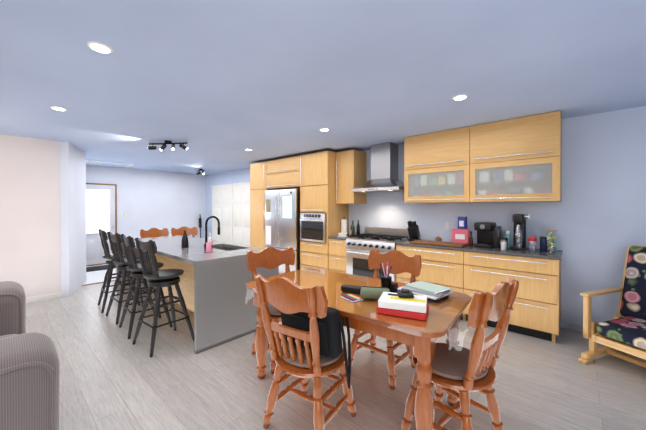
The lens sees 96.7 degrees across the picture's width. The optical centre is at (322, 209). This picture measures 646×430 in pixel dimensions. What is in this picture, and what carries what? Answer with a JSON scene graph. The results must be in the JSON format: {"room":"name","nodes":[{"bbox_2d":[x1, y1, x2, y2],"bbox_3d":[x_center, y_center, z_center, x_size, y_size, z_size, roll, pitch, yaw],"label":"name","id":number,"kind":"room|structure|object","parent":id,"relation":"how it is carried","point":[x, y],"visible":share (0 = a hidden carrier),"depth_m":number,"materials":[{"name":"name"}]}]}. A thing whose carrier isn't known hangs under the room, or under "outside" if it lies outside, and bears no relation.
{"room":"kitchen and dining room","nodes":[
{"label":"kitchen and dining room","id":0,"kind":"room"},
{"bbox_2d":[0,134,60,296],"bbox_3d":[-5.552,0.164,3.109,0.100,2.480,4.020,0,1,42],"label":"wall","id":1,"kind":"structure","parent":0,"point":[30,232],"depth_m":4.33,"materials":[{"name":"beige paint"}]},
{"bbox_2d":[26,292,60,302],"bbox_3d":[-5.477,1.362,3.118,0.012,0.085,3.920,0,1,42],"label":"baseboard","id":2,"kind":"structure","parent":1,"relation":"attached to","point":[58,294],"depth_m":4.43,"materials":[{"name":"white paint"}]},
{"bbox_2d":[60,142,85,296],"bbox_3d":[-4.352,0.151,5.027,0.100,2.480,0.967,0,0,-27],"label":"wall","id":3,"kind":"structure","parent":0,"point":[73,208],"depth_m":4.79,"materials":[{"name":"white paint"}]},
{"bbox_2d":[82,263,114,285],"bbox_3d":[-4.626,1.365,6.638,2.218,0.030,1.780,0,1,42],"label":"trim","id":4,"kind":"structure","parent":3,"relation":"attached to","point":[97,282],"depth_m":5.59,"materials":[{"name":"brown wood"}]},
{"bbox_2d":[83,264,115,284],"bbox_3d":[-4.634,1.377,6.645,2.200,0.004,1.780,0,1,42],"label":"floor","id":5,"kind":"structure","parent":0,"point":[95,276],"depth_m":6.03,"materials":[{"name":"white"}]},
{"bbox_2d":[86,265,115,271],"bbox_3d":[-5.202,1.369,6.833,0.600,0.010,1.050,0,1,42],"label":"door mat","id":6,"kind":"object","parent":5,"relation":"on","point":[97,268],"visible":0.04,"depth_m":6.68,"materials":[{"name":"grey"}]},
{"bbox_2d":[86,165,205,238],"bbox_3d":[-5.005,0.130,7.953,0.100,2.480,3.600,0,1,42],"label":"wall","id":7,"kind":"structure","parent":0,"point":[150,199],"depth_m":8.13,"materials":[{"name":"paint"}]},
{"bbox_2d":[86,183,116,264],"bbox_3d":[-5.590,0.358,7.136,0.103,2.035,0.790,0,1,42],"label":"entry door","id":8,"kind":"structure","parent":7,"relation":"in","point":[101,206],"depth_m":7.16,"materials":[{"name":"white glass"}]},
{"bbox_2d":[299,213,325,242],"bbox_3d":[-0.037,0.318,5.420,0.624,0.510,0.610,0,1,42],"label":"wall oven","id":9,"kind":"object","parent":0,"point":[312,226],"visible":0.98,"depth_m":5.20,"materials":[{"name":"silver metal"}]},
{"bbox_2d":[0,0,645,174],"bbox_3d":[-1.912,-1.122,2.536,12.100,0.100,8.000,0,1,42],"label":"ceiling","id":10,"kind":"structure","parent":0,"point":[219,86],"depth_m":2.22,"materials":[{"name":"paint"}]},
{"bbox_2d":[50,106,67,110],"bbox_3d":[-2.793,-1.069,3.035,0.140,0.010,0.140,0,1,42],"label":"recessed light","id":11,"kind":"object","parent":10,"relation":"in","point":[58,108],"visible":0.96,"depth_m":3.02,"materials":[{"name":"white paint"}]},
{"bbox_2d":[87,41,112,53],"bbox_3d":[-1.461,-1.061,1.884,0.140,0.010,0.140,0,1,42],"label":"recessed light","id":12,"kind":"object","parent":10,"relation":"in","point":[99,47],"visible":0.98,"depth_m":1.87,"materials":[{"name":"white paint"}]},
{"bbox_2d":[86,159,134,166],"bbox_3d":[-5.096,-1.095,6.823,0.750,0.012,0.900,0,1,42],"label":"ceiling hatch","id":13,"kind":"object","parent":10,"relation":"attached to","point":[109,165],"visible":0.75,"depth_m":6.81,"materials":[{"name":"white paint"}]},
{"bbox_2d":[148,140,187,150],"bbox_3d":[-2.445,-1.004,4.531,0.644,0.161,0.118,0,0,7],"label":"track","id":14,"kind":"object","parent":10,"relation":"attached to","point":[164,146],"visible":1,"depth_m":4.51,"materials":[{"name":"black metal"}]},
{"bbox_2d":[196,169,204,174],"bbox_3d":[-3.318,-1.028,7.815,0.322,0.160,0.102,0,0,31],"label":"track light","id":15,"kind":"object","parent":10,"relation":"attached to","point":[200,170],"visible":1,"depth_m":7.78,"materials":[{"name":"black metal"}]},
{"bbox_2d":[452,94,467,99],"bbox_3d":[1.306,-1.067,2.733,0.140,0.010,0.140,0,1,42],"label":"recessed light","id":16,"kind":"object","parent":10,"relation":"in","point":[461,97],"visible":1,"depth_m":2.71,"materials":[{"name":"white paint"}]},
{"bbox_2d":[26,281,645,429],"bbox_3d":[-1.912,1.458,2.554,12.100,0.100,8.000,0,1,42],"label":"floor","id":17,"kind":"structure","parent":0,"point":[112,377],"depth_m":2.33,"materials":[{"name":"grey wood"}]},
{"bbox_2d":[0,281,25,335],"bbox_3d":[-2.271,0.909,1.520,0.968,1.012,0.940,0,1,42],"label":"armchair","id":18,"kind":"object","parent":17,"relation":"on","point":[12,308],"visible":0.48,"depth_m":1.52,"materials":[{"name":"fabric"}]},
{"bbox_2d":[0,332,59,429],"bbox_3d":[-1.465,0.914,0.846,0.968,1.012,0.940,0,1,42],"label":"armchair","id":19,"kind":"object","parent":17,"relation":"on","point":[29,379],"visible":1,"depth_m":0.84,"materials":[{"name":"fabric"}]},
{"bbox_2d":[98,229,139,312],"bbox_3d":[-2.983,0.839,4.192,0.452,1.121,0.454,0,1,-43],"label":"bar stool","id":20,"kind":"object","parent":17,"relation":"on","point":[108,277],"visible":0.79,"depth_m":4.05,"materials":[{"name":"grey wood"}]},
{"bbox_2d":[106,231,153,324],"bbox_3d":[-2.549,0.842,3.807,0.454,1.121,0.452,0,1,40],"label":"bar stool","id":21,"kind":"object","parent":17,"relation":"on","point":[115,240],"visible":0.79,"depth_m":3.68,"materials":[{"name":"grey wood"}]},
{"bbox_2d":[119,234,172,338],"bbox_3d":[-2.114,0.845,3.423,0.454,1.121,0.452,0,1,45],"label":"bar stool","id":22,"kind":"object","parent":17,"relation":"on","point":[133,266],"visible":0.88,"depth_m":3.30,"materials":[{"name":"grey wood"}]},
{"bbox_2d":[140,228,168,237],"bbox_3d":[-3.255,0.879,5.711,0.536,1.022,0.540,0,0,37],"label":"chair","id":23,"kind":"object","parent":17,"relation":"on","point":[154,232],"visible":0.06,"depth_m":5.84,"materials":[{"name":"orange wood"}]},
{"bbox_2d":[132,238,193,356],"bbox_3d":[-1.680,0.848,3.039,0.454,1.121,0.452,0,1,38],"label":"bar stool","id":24,"kind":"object","parent":17,"relation":"on","point":[159,279],"visible":0.98,"depth_m":2.96,"materials":[{"name":"grey wood"}]},
{"bbox_2d":[171,226,197,236],"bbox_3d":[-2.878,0.876,6.106,0.540,1.022,0.536,0,1,-42],"label":"chair","id":25,"kind":"object","parent":17,"relation":"on","point":[193,231],"visible":0.19,"depth_m":6.28,"materials":[{"name":"orange wood"}]},
{"bbox_2d":[116,244,278,353],"bbox_3d":[-1.931,0.963,4.117,2.895,0.869,1.060,0,1,42],"label":"kitchen island","id":26,"kind":"object","parent":17,"relation":"on","point":[213,288],"depth_m":3.06,"materials":[{"name":"grey stone"}]},
{"bbox_2d":[121,236,264,263],"bbox_3d":[-1.958,0.512,4.117,2.850,0.040,1.029,0,1,42],"label":"island countertop","id":27,"kind":"structure","parent":26,"relation":"on","point":[196,253],"depth_m":3.59,"materials":[{"name":"grey stone"}]},
{"bbox_2d":[181,230,188,247],"bbox_3d":[-1.809,0.379,3.764,0.090,0.230,0.088,0,1,42],"label":"bottle","id":28,"kind":"object","parent":27,"relation":"on","point":[184,243],"visible":1,"depth_m":3.74,"materials":[{"name":"black glass"}]},
{"bbox_2d":[206,236,211,251],"bbox_3d":[-1.347,0.404,3.382,0.064,0.185,0.062,0,1,42],"label":"soap bottle","id":29,"kind":"object","parent":27,"relation":"on","point":[208,247],"visible":1,"depth_m":3.36,"materials":[{"name":"pink plastic"}]},
{"bbox_2d":[199,214,201,237],"bbox_3d":[-3.855,0.752,9.049,0.145,1.221,0.240,0,1,42],"label":"stick vacuum","id":30,"kind":"object","parent":17,"relation":"on","point":[200,222],"visible":0.48,"depth_m":9.04,"materials":[{"name":"black plastic"}]},
{"bbox_2d":[250,161,278,247],"bbox_3d":[-1.236,0.166,6.606,0.610,2.428,0.617,0,1,42],"label":"tall cabinet","id":31,"kind":"object","parent":17,"relation":"on","point":[257,171],"depth_m":6.38,"materials":[{"name":"brown wood"}]},
{"bbox_2d":[246,247,294,373],"bbox_3d":[-0.404,0.899,2.792,0.540,1.022,0.536,0,1,-37],"label":"dining chair","id":32,"kind":"object","parent":17,"relation":"on","point":[269,257],"visible":0.23,"depth_m":2.90,"materials":[{"name":"orange wood"}]},
{"bbox_2d":[265,188,300,274],"bbox_3d":[-0.676,0.484,6.004,0.960,1.800,0.738,0,1,42],"label":"fridge","id":33,"kind":"object","parent":17,"relation":"on","point":[282,218],"visible":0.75,"depth_m":5.68,"materials":[{"name":"silver metal"}]},
{"bbox_2d":[255,274,355,429],"bbox_3d":[-0.098,0.905,1.892,0.540,1.022,0.536,0,0,34],"label":"dining chair","id":34,"kind":"object","parent":17,"relation":"on","point":[285,295],"visible":0.96,"depth_m":1.74,"materials":[{"name":"orange wood"}]},
{"bbox_2d":[280,307,350,388],"bbox_3d":[-0.059,0.818,1.854,0.466,0.583,0.197,0,0,34],"label":"laptop bag","id":35,"kind":"object","parent":34,"relation":"hanging from","point":[330,327],"visible":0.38,"depth_m":1.75,"materials":[{"name":"black fabric"}]},
{"bbox_2d":[326,237,349,272],"bbox_3d":[0.444,0.945,5.138,0.400,0.890,0.597,0,1,42],"label":"base cabinet","id":36,"kind":"object","parent":17,"relation":"on","point":[335,250],"depth_m":4.94,"materials":[{"name":"brown wood"}]},
{"bbox_2d":[334,233,351,240],"bbox_3d":[0.439,0.485,5.129,0.400,0.030,0.612,0,1,42],"label":"countertop","id":37,"kind":"structure","parent":36,"relation":"on","point":[335,238],"depth_m":4.89,"materials":[{"name":"grey stone"}]},
{"bbox_2d":[338,233,347,236],"bbox_3d":[0.344,0.437,5.051,0.160,0.065,0.100,0,1,42],"label":"butter dish","id":38,"kind":"object","parent":37,"relation":"on","point":[342,234],"visible":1,"depth_m":5.01,"materials":[{"name":"white ceramic"}]},
{"bbox_2d":[341,217,347,235],"bbox_3d":[0.387,0.295,5.265,0.140,0.347,0.140,0,1,42],"label":"paper towel holder","id":39,"kind":"object","parent":37,"relation":"on","point":[343,225],"visible":0.67,"depth_m":5.22,"materials":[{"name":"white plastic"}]},
{"bbox_2d":[357,218,359,233],"bbox_3d":[0.639,0.312,5.203,0.062,0.312,0.060,0,1,42],"label":"oil bottle","id":40,"kind":"object","parent":37,"relation":"on","point":[358,228],"visible":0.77,"depth_m":5.18,"materials":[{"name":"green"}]},
{"bbox_2d":[243,268,471,429],"bbox_3d":[0.183,1.014,2.269,1.704,0.792,0.892,0,1,38],"label":"dining table","id":41,"kind":"object","parent":17,"relation":"on","point":[443,317],"visible":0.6,"depth_m":1.78,"materials":[{"name":"orange wood"}]},
{"bbox_2d":[341,284,361,293],"bbox_3d":[0.222,0.595,2.161,0.170,0.045,0.064,0,0,23],"label":"glasses case","id":42,"kind":"object","parent":41,"relation":"on","point":[350,288],"visible":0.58,"depth_m":2.14,"materials":[{"name":"black plastic"}]},
{"bbox_2d":[341,294,362,301],"bbox_3d":[0.200,0.612,2.002,0.090,0.013,0.140,0,0,-32],"label":"pack","id":43,"kind":"object","parent":41,"relation":"on","point":[351,297],"visible":1,"depth_m":1.98,"materials":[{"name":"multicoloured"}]},
{"bbox_2d":[360,286,389,299],"bbox_3d":[0.359,0.575,1.980,0.200,0.086,0.082,0,0,12],"label":"pencil case","id":44,"kind":"object","parent":41,"relation":"on","point":[369,292],"visible":0.75,"depth_m":1.96,"materials":[{"name":"green fabric"}]},
{"bbox_2d":[380,262,397,292],"bbox_3d":[0.502,0.511,2.197,0.129,0.211,0.096,0,1,37],"label":"pen cup","id":45,"kind":"object","parent":41,"relation":"on","point":[386,280],"visible":0.92,"depth_m":2.17,"materials":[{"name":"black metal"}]},
{"bbox_2d":[376,289,428,320],"bbox_3d":[0.488,0.557,1.752,0.284,0.126,0.213,0,0,25],"label":"books","id":46,"kind":"object","parent":41,"relation":"on","point":[406,303],"visible":1,"depth_m":1.69,"materials":[{"name":"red paper"}]},
{"bbox_2d":[396,281,452,301],"bbox_3d":[0.739,0.586,2.096,0.261,0.062,0.332,0,1,-44],"label":"stack","id":47,"kind":"object","parent":41,"relation":"on","point":[434,292],"visible":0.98,"depth_m":2.03,"materials":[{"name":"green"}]},
{"bbox_2d":[345,227,409,281],"bbox_3d":[0.893,0.851,4.671,0.882,1.085,0.690,0,1,42],"label":"range","id":48,"kind":"object","parent":17,"relation":"on","point":[381,240],"visible":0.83,"depth_m":4.58,"materials":[{"name":"silver metal"}]},
{"bbox_2d":[347,250,421,389],"bbox_3d":[0.539,0.901,2.575,0.540,1.022,0.536,0,1,40],"label":"dining chair","id":49,"kind":"object","parent":17,"relation":"on","point":[400,261],"visible":0.46,"depth_m":2.59,"materials":[{"name":"orange wood"}]},
{"bbox_2d":[396,245,465,320],"bbox_3d":[1.605,0.952,4.110,0.920,0.890,0.597,0,1,42],"label":"base cabinet","id":50,"kind":"object","parent":17,"relation":"on","point":[442,267],"depth_m":3.77,"materials":[{"name":"brown wood"}]},
{"bbox_2d":[401,277,518,429],"bbox_3d":[0.825,0.906,1.768,0.540,1.022,0.536,0,1,-40],"label":"dining chair","id":51,"kind":"object","parent":17,"relation":"on","point":[472,369],"visible":0.96,"depth_m":1.63,"materials":[{"name":"orange wood"}]},
{"bbox_2d":[466,253,560,342],"bbox_3d":[2.294,0.956,3.501,0.920,0.890,0.597,0,1,42],"label":"base cabinet","id":52,"kind":"object","parent":17,"relation":"on","point":[536,312],"depth_m":3.16,"materials":[{"name":"brown wood"}]},
{"bbox_2d":[395,241,561,260],"bbox_3d":[1.949,0.494,3.793,1.852,0.030,0.612,0,1,42],"label":"countertop","id":53,"kind":"structure","parent":52,"relation":"on","point":[550,255],"depth_m":3.40,"materials":[{"name":"grey stone"}]},
{"bbox_2d":[407,221,420,240],"bbox_3d":[1.401,0.321,4.434,0.130,0.305,0.241,0,1,42],"label":"knife block","id":54,"kind":"object","parent":53,"relation":"on","point":[413,230],"visible":1,"depth_m":4.39,"materials":[{"name":"black plastic"}]},
{"bbox_2d":[411,240,467,247],"bbox_3d":[1.587,0.461,3.951,0.680,0.032,0.280,0,1,42],"label":"cutting board","id":55,"kind":"object","parent":53,"relation":"on","point":[442,243],"visible":0.98,"depth_m":3.86,"materials":[{"name":"brown wood"}]},
{"bbox_2d":[452,217,468,244],"bbox_3d":[1.923,0.286,4.013,0.210,0.382,0.104,0,0,34],"label":"boxes","id":56,"kind":"object","parent":53,"relation":"on","point":[460,234],"visible":0.92,"depth_m":3.97,"materials":[{"name":"pink cardboard"}]},
{"bbox_2d":[469,231,472,245],"bbox_3d":[1.958,0.381,3.796,0.046,0.195,0.045,0,1,42],"label":"hot sauce bottle","id":57,"kind":"object","parent":53,"relation":"on","point":[471,241],"visible":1,"depth_m":3.78,"materials":[{"name":"brown glass"}]},
{"bbox_2d":[474,222,501,247],"bbox_3d":[2.141,0.321,3.724,0.269,0.315,0.303,0,1,42],"label":"coffee maker","id":58,"kind":"object","parent":53,"relation":"on","point":[489,234],"visible":0.96,"depth_m":3.67,"materials":[{"name":"black plastic"}]},
{"bbox_2d":[501,240,506,249],"bbox_3d":[2.170,0.421,3.448,0.064,0.120,0.062,0,1,42],"label":"tumbler","id":59,"kind":"object","parent":53,"relation":"on","point":[503,244],"visible":0.98,"depth_m":3.42,"materials":[{"name":"white plastic"}]},
{"bbox_2d":[506,231,509,247],"bbox_3d":[2.323,0.372,3.606,0.044,0.215,0.043,0,1,42],"label":"bottle","id":60,"kind":"object","parent":53,"relation":"on","point":[508,236],"visible":0.81,"depth_m":3.58,"materials":[{"name":"teal plastic"}]},
{"bbox_2d":[511,214,529,250],"bbox_3d":[2.407,0.266,3.485,0.184,0.430,0.230,0,1,42],"label":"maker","id":61,"kind":"object","parent":53,"relation":"on","point":[519,232],"visible":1,"depth_m":3.47,"materials":[{"name":"black plastic"}]},
{"bbox_2d":[528,236,536,251],"bbox_3d":[2.439,0.397,3.344,0.080,0.170,0.078,0,1,42],"label":"shaker bottle","id":62,"kind":"object","parent":53,"relation":"on","point":[532,238],"visible":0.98,"depth_m":3.32,"materials":[{"name":"red"}]},
{"bbox_2d":[540,236,546,251],"bbox_3d":[2.553,0.396,3.322,0.068,0.172,0.066,0,1,42],"label":"bottle","id":63,"kind":"object","parent":53,"relation":"on","point":[543,243],"visible":1,"depth_m":3.30,"materials":[{"name":"blue plastic"}]},
{"bbox_2d":[545,230,556,250],"bbox_3d":[2.684,0.359,3.380,0.124,0.245,0.122,0,1,42],"label":"glass jar","id":64,"kind":"object","parent":53,"relation":"on","point":[551,243],"visible":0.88,"depth_m":3.36,"materials":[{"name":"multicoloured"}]},
{"bbox_2d":[578,245,645,367],"bbox_3d":[2.855,0.884,2.539,0.856,1.049,0.610,0,0,-20],"label":"glider chair","id":65,"kind":"object","parent":17,"relation":"on","point":[624,330],"visible":1,"depth_m":2.67,"materials":[{"name":"brown wood"}]},
{"bbox_2d":[206,106,645,328],"bbox_3d":[0.639,0.148,5.428,12.100,2.480,0.100,0,1,42],"label":"wall","id":66,"kind":"structure","parent":0,"point":[595,218],"depth_m":3.30,"materials":[{"name":"blue paint"}]},
{"bbox_2d":[211,181,249,244],"bbox_3d":[-2.568,0.309,8.143,2.300,2.120,0.080,0,1,42],"label":"closet doors","id":67,"kind":"structure","parent":66,"relation":"in","point":[231,207],"depth_m":8.13,"materials":[{"name":"white"}]},
{"bbox_2d":[266,155,321,188],"bbox_3d":[-0.622,-0.746,6.056,1.030,0.599,0.617,0,1,42],"label":"upper cabinet","id":68,"kind":"object","parent":66,"relation":"attached to","point":[300,172],"depth_m":5.58,"materials":[{"name":"brown wood"}]},
{"bbox_2d":[334,149,365,204],"bbox_3d":[0.510,-0.575,5.202,0.400,0.926,0.397,0,1,42],"label":"upper cabinet","id":69,"kind":"object","parent":66,"relation":"attached to","point":[349,165],"depth_m":5.06,"materials":[{"name":"brown wood"}]},
{"bbox_2d":[351,142,403,192],"bbox_3d":[0.958,-0.692,4.734,0.880,0.785,0.503,0,1,42],"label":"range hood","id":70,"kind":"object","parent":66,"relation":"attached to","point":[384,167],"visible":0.96,"depth_m":4.68,"materials":[{"name":"silver metal"}]},
{"bbox_2d":[404,126,471,202],"bbox_3d":[1.690,-0.592,4.144,0.909,0.976,0.417,0,1,42],"label":"upper cabinet","id":71,"kind":"object","parent":66,"relation":"attached to","point":[437,165],"depth_m":3.97,"materials":[{"name":"brown wood"}]},
{"bbox_2d":[445,222,448,229],"bbox_3d":[1.851,0.236,4.285,0.070,0.120,0.006,0,1,42],"label":"electrical outlet plate","id":72,"kind":"object","parent":66,"relation":"attached to","point":[446,225],"visible":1,"depth_m":4.28,"materials":[{"name":"white plastic"}]},
{"bbox_2d":[472,111,561,202],"bbox_3d":[2.358,-0.588,3.554,0.909,0.976,0.417,0,1,42],"label":"upper cabinet","id":73,"kind":"object","parent":66,"relation":"attached to","point":[516,160],"depth_m":3.37,"materials":[{"name":"brown wood"}]},
{"bbox_2d":[569,323,582,331],"bbox_3d":[3.972,1.375,2.413,2.900,0.070,0.012,0,1,42],"label":"baseboard","id":74,"kind":"structure","parent":66,"relation":"attached to","point":[575,327],"depth_m":3.33,"materials":[{"name":"white paint"}]}
]}

